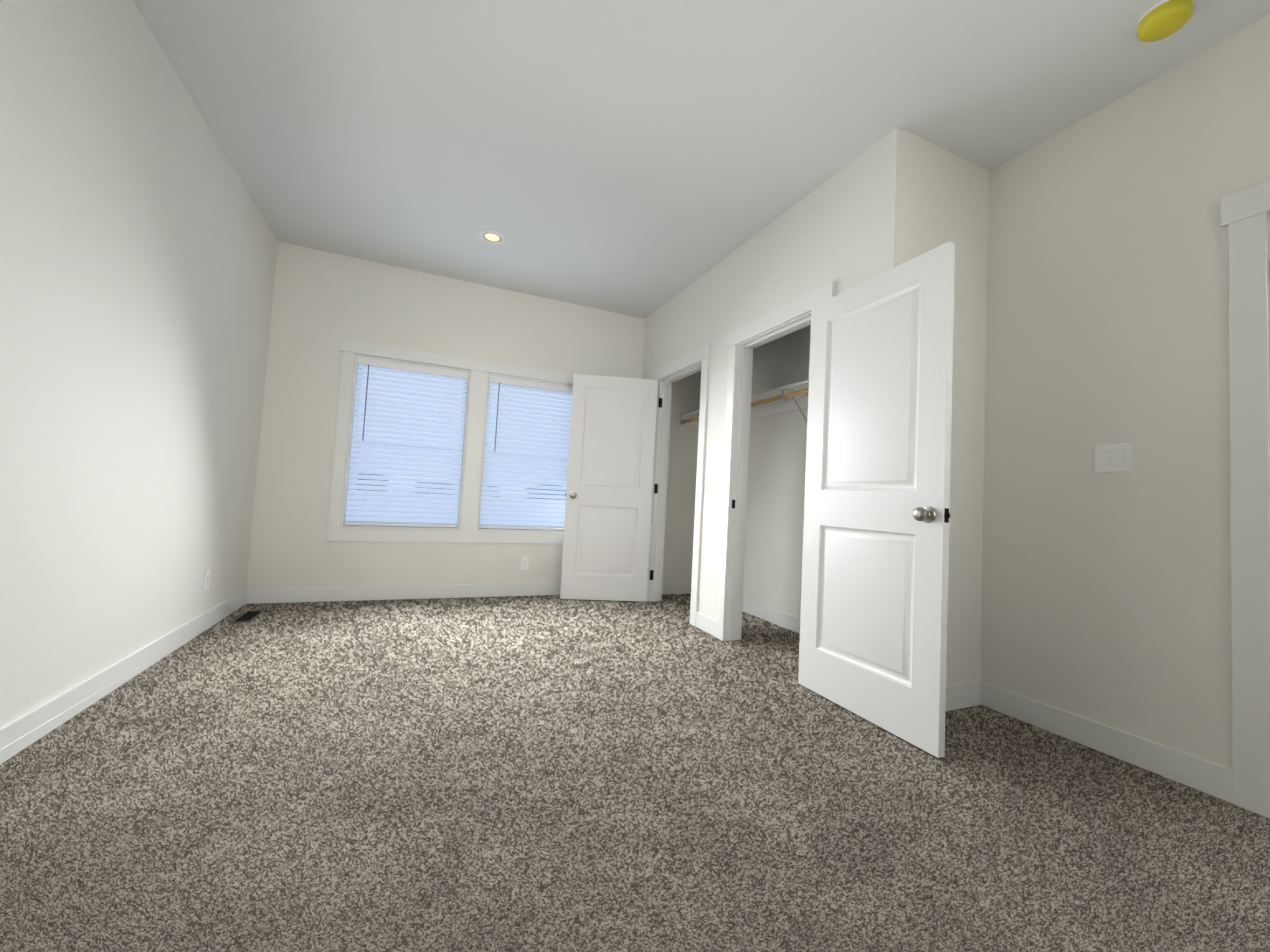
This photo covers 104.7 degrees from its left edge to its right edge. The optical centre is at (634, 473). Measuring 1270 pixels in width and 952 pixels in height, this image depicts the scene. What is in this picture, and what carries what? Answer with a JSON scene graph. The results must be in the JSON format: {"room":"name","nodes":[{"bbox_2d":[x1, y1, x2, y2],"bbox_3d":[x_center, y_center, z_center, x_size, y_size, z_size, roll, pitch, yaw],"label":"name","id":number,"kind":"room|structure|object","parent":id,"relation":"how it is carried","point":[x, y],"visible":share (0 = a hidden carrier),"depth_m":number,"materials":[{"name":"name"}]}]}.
{"room":"empty bedroom","nodes":[
{"label":"empty bedroom","id":0,"kind":"room"},
{"bbox_2d":[0,0,277,727],"bbox_3d":[-1.815,-0.477,1.220,0.115,2.740,5.306,4,-3,-23],"label":"wall","id":1,"kind":"structure","parent":0,"point":[138,247],"depth_m":1.92,"materials":[{"name":"white paint"}]},
{"bbox_2d":[0,588,251,763],"bbox_3d":[-1.825,0.839,1.179,0.018,0.110,5.307,4,-3,-23],"label":"baseboard","id":2,"kind":"structure","parent":1,"relation":"attached to","point":[42,720],"depth_m":1.98,"materials":[{"name":"white paint"}]},
{"bbox_2d":[203,569,210,590],"bbox_3d":[-2.558,0.638,2.930,0.009,0.116,0.071,4,-3,-23],"label":"electrical outlet plate","id":3,"kind":"object","parent":1,"relation":"attached to","point":[206,580],"visible":1,"depth_m":2.92,"materials":[{"name":"white plastic"}]},
{"bbox_2d":[246,242,644,587],"bbox_3d":[-1.106,-0.274,4.491,4.000,2.740,0.160,4,-3,-23],"label":"wall","id":4,"kind":"structure","parent":0,"point":[324,303],"depth_m":3.96,"materials":[{"name":"white paint"}]},
{"bbox_2d":[248,582,560,603],"bbox_3d":[-1.440,1.013,4.217,3.063,0.110,0.016,4,-3,-23],"label":"baseboard","id":5,"kind":"structure","parent":4,"relation":"attached to","point":[352,593],"depth_m":3.99,"materials":[{"name":"white paint"}]},
{"bbox_2d":[326,339,572,543],"bbox_3d":[-1.432,-0.191,4.342,2.124,1.592,0.194,4,-3,-23],"label":"window","id":6,"kind":"structure","parent":4,"relation":"in","point":[472,468],"depth_m":4.21,"materials":[{"name":"white paint"}]},
{"bbox_2d":[344,356,572,529],"bbox_3d":[-1.417,-0.201,4.308,1.886,1.356,0.072,4,-3,-23],"label":"window blind slats","id":7,"kind":"object","parent":6,"relation":"attached to","point":[422,510],"visible":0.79,"depth_m":4.22,"materials":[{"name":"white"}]},
{"bbox_2d":[520,557,528,569],"bbox_3d":[-0.994,0.811,4.417,0.071,0.116,0.009,4,-3,-23],"label":"outlet","id":8,"kind":"object","parent":4,"relation":"attached to","point":[524,565],"visible":1,"depth_m":4.41,"materials":[{"name":"white plastic"}]},
{"bbox_2d":[0,594,1269,951],"bbox_3d":[-0.142,1.081,1.916,3.943,0.120,5.582,4,-3,-23],"label":"floor","id":9,"kind":"structure","parent":0,"point":[506,774],"depth_m":1.45,"materials":[{"name":"carpet"}]},
{"bbox_2d":[230,610,264,622],"bbox_3d":[-2.577,0.956,3.268,0.106,0.008,0.305,4,-3,-23],"label":"air vent register","id":10,"kind":"object","parent":9,"relation":"on","point":[248,616],"visible":1,"depth_m":3.25,"materials":[{"name":"black metal"}]},
{"bbox_2d":[133,0,1269,318],"bbox_3d":[0.662,-1.723,2.338,5.365,0.120,5.582,4,-3,-23],"label":"ceiling","id":11,"kind":"structure","parent":0,"point":[641,158],"depth_m":2.27,"materials":[{"name":"white paint"}]},
{"bbox_2d":[478,230,505,243],"bbox_3d":[-1.023,-1.688,3.512,0.192,0.008,0.192,4,-3,-23],"label":"recessed light","id":12,"kind":"object","parent":11,"relation":"in","point":[491,237],"visible":1,"depth_m":3.50,"materials":[{"name":"white paint"}]},
{"bbox_2d":[1136,0,1194,41],"bbox_3d":[1.876,-1.600,1.736,0.140,0.056,0.140,4,-3,-23],"label":"smoke detector","id":13,"kind":"object","parent":11,"relation":"attached to","point":[1163,19],"visible":1,"depth_m":1.72,"materials":[{"name":"yellow plastic"}]},
{"bbox_2d":[662,325,810,617],"bbox_3d":[1.015,-0.199,3.742,0.681,2.740,2.881,4,-3,-23],"label":"wall","id":14,"kind":"structure","parent":0,"point":[775,516],"depth_m":4.09,"materials":[{"name":"white paint"}]},
{"bbox_2d":[662,582,690,594],"bbox_3d":[0.371,1.140,4.841,0.546,0.110,0.018,4,-3,-23],"label":"baseboard","id":15,"kind":"structure","parent":14,"relation":"attached to","point":[667,588],"depth_m":4.85,"materials":[{"name":"white paint"}]},
{"bbox_2d":[680,380,808,427],"bbox_3d":[1.097,-0.450,3.772,0.311,0.308,2.629,4,-3,-23],"label":"shelf","id":16,"kind":"object","parent":14,"relation":"attached to","point":[789,398],"visible":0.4,"depth_m":3.82,"materials":[{"name":"white wood"}]},
{"bbox_2d":[742,598,799,633],"bbox_3d":[1.150,1.127,3.751,0.016,0.110,2.633,4,-3,-23],"label":"baseboard","id":17,"kind":"structure","parent":14,"relation":"attached to","point":[780,618],"depth_m":3.88,"materials":[{"name":"white paint"}]},
{"bbox_2d":[642,127,913,619],"bbox_3d":[0.650,-0.227,3.587,0.115,2.740,2.881,4,-3,-23],"label":"wall","id":18,"kind":"structure","parent":0,"point":[847,226],"depth_m":3.03,"materials":[{"name":"white paint"}]},
{"bbox_2d":[560,374,657,601],"bbox_3d":[-0.236,0.128,4.438,0.756,2.008,0.309,4,-3,-23],"label":"closet door","id":19,"kind":"structure","parent":18,"relation":"in","point":[606,540],"depth_m":4.40,"materials":[{"name":"white paint"}]},
{"bbox_2d":[650,398,661,579],"bbox_3d":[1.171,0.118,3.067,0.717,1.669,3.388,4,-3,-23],"label":"door hinges","id":20,"kind":"object","parent":18,"relation":"attached to","point":[656,492],"depth_m":4.49,"materials":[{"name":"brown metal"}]},
{"bbox_2d":[647,343,710,626],"bbox_3d":[0.384,0.094,4.154,0.163,2.130,0.983,4,-3,-23],"label":"trim","id":21,"kind":"structure","parent":18,"relation":"attached to","point":[689,364],"depth_m":4.45,"materials":[{"name":"white paint"}]},
{"bbox_2d":[696,612,716,636],"bbox_3d":[0.514,1.081,3.512,0.014,0.110,0.281,4,-3,-23],"label":"baseboard","id":22,"kind":"structure","parent":18,"relation":"attached to","point":[705,623],"depth_m":3.51,"materials":[{"name":"white paint"}]},
{"bbox_2d":[716,281,835,640],"bbox_3d":[0.869,0.063,3.022,0.163,2.130,0.983,4,-3,-23],"label":"trim","id":23,"kind":"structure","parent":18,"relation":"attached to","point":[744,341],"depth_m":3.36,"materials":[{"name":"white paint"}]},
{"bbox_2d":[798,242,954,757],"bbox_3d":[1.067,0.088,2.263,0.162,2.008,0.784,4,-3,-23],"label":"closet door","id":24,"kind":"structure","parent":18,"relation":"in","point":[873,616],"depth_m":2.16,"materials":[{"name":"white paint"}]},
{"bbox_2d":[911,135,988,685],"bbox_3d":[1.506,-0.238,2.449,0.566,2.740,0.115,4,-3,-23],"label":"wall","id":25,"kind":"structure","parent":0,"point":[950,197],"depth_m":2.44,"materials":[{"name":"white paint"}]},
{"bbox_2d":[945,681,983,710],"bbox_3d":[1.392,1.066,2.294,0.673,0.110,0.018,4,-3,-23],"label":"baseboard","id":26,"kind":"structure","parent":25,"relation":"attached to","point":[958,696],"depth_m":2.37,"materials":[{"name":"white paint"}]},
{"bbox_2d":[980,14,1269,768],"bbox_3d":[2.318,-0.247,1.414,0.115,2.740,2.426,4,-3,-23],"label":"wall","id":27,"kind":"structure","parent":0,"point":[1106,598],"depth_m":2.01,"materials":[{"name":"white paint"}]},
{"bbox_2d":[984,683,1232,803],"bbox_3d":[1.876,1.080,2.054,0.016,0.110,0.838,4,-3,-23],"label":"baseboard","id":28,"kind":"structure","parent":27,"relation":"attached to","point":[1208,777],"depth_m":1.94,"materials":[{"name":"white paint"}]},
{"bbox_2d":[1095,443,1130,471],"bbox_3d":[1.974,-0.063,2.028,0.013,0.116,0.116,4,-3,-23],"label":"switch plate","id":29,"kind":"object","parent":27,"relation":"attached to","point":[1112,457],"visible":1,"depth_m":2.02,"materials":[{"name":"white plastic"}]},
{"bbox_2d":[1221,180,1269,818],"bbox_3d":[2.348,0.054,1.290,0.163,2.130,1.022,4,-3,-23],"label":"door frame","id":30,"kind":"structure","parent":27,"relation":"attached to","point":[1245,216],"depth_m":1.68,"materials":[{"name":"white paint"}]},
{"label":"outside","id":31,"kind":"structure","parent":0,"visible":0},
{"bbox_2d":[356,491,565,517],"bbox_3d":[-52.988,4.791,121.549,300.000,0.100,255.194,4,-3,-23],"label":"ground","id":32,"kind":"structure","parent":31,"point":[442,503],"depth_m":42.15,"materials":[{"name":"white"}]},
{"bbox_2d":[357,474,385,490],"bbox_3d":[-53.960,1.361,95.222,10.344,3.994,7.000,4,-3,-23],"label":"house","id":33,"kind":"structure","parent":32,"relation":"on","point":[363,474],"materials":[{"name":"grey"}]},
{"bbox_2d":[415,482,500,496],"bbox_3d":[-36.862,2.974,102.490,16.367,3.319,7.000,4,-3,-23],"label":"house","id":34,"kind":"structure","parent":32,"relation":"on","point":[451,489],"materials":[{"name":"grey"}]},
{"bbox_2d":[526,485,565,499],"bbox_3d":[-19.039,4.199,110.080,9.507,3.525,7.000,4,-3,-23],"label":"house","id":35,"kind":"structure","parent":32,"relation":"on","point":[548,485],"materials":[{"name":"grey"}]}
]}

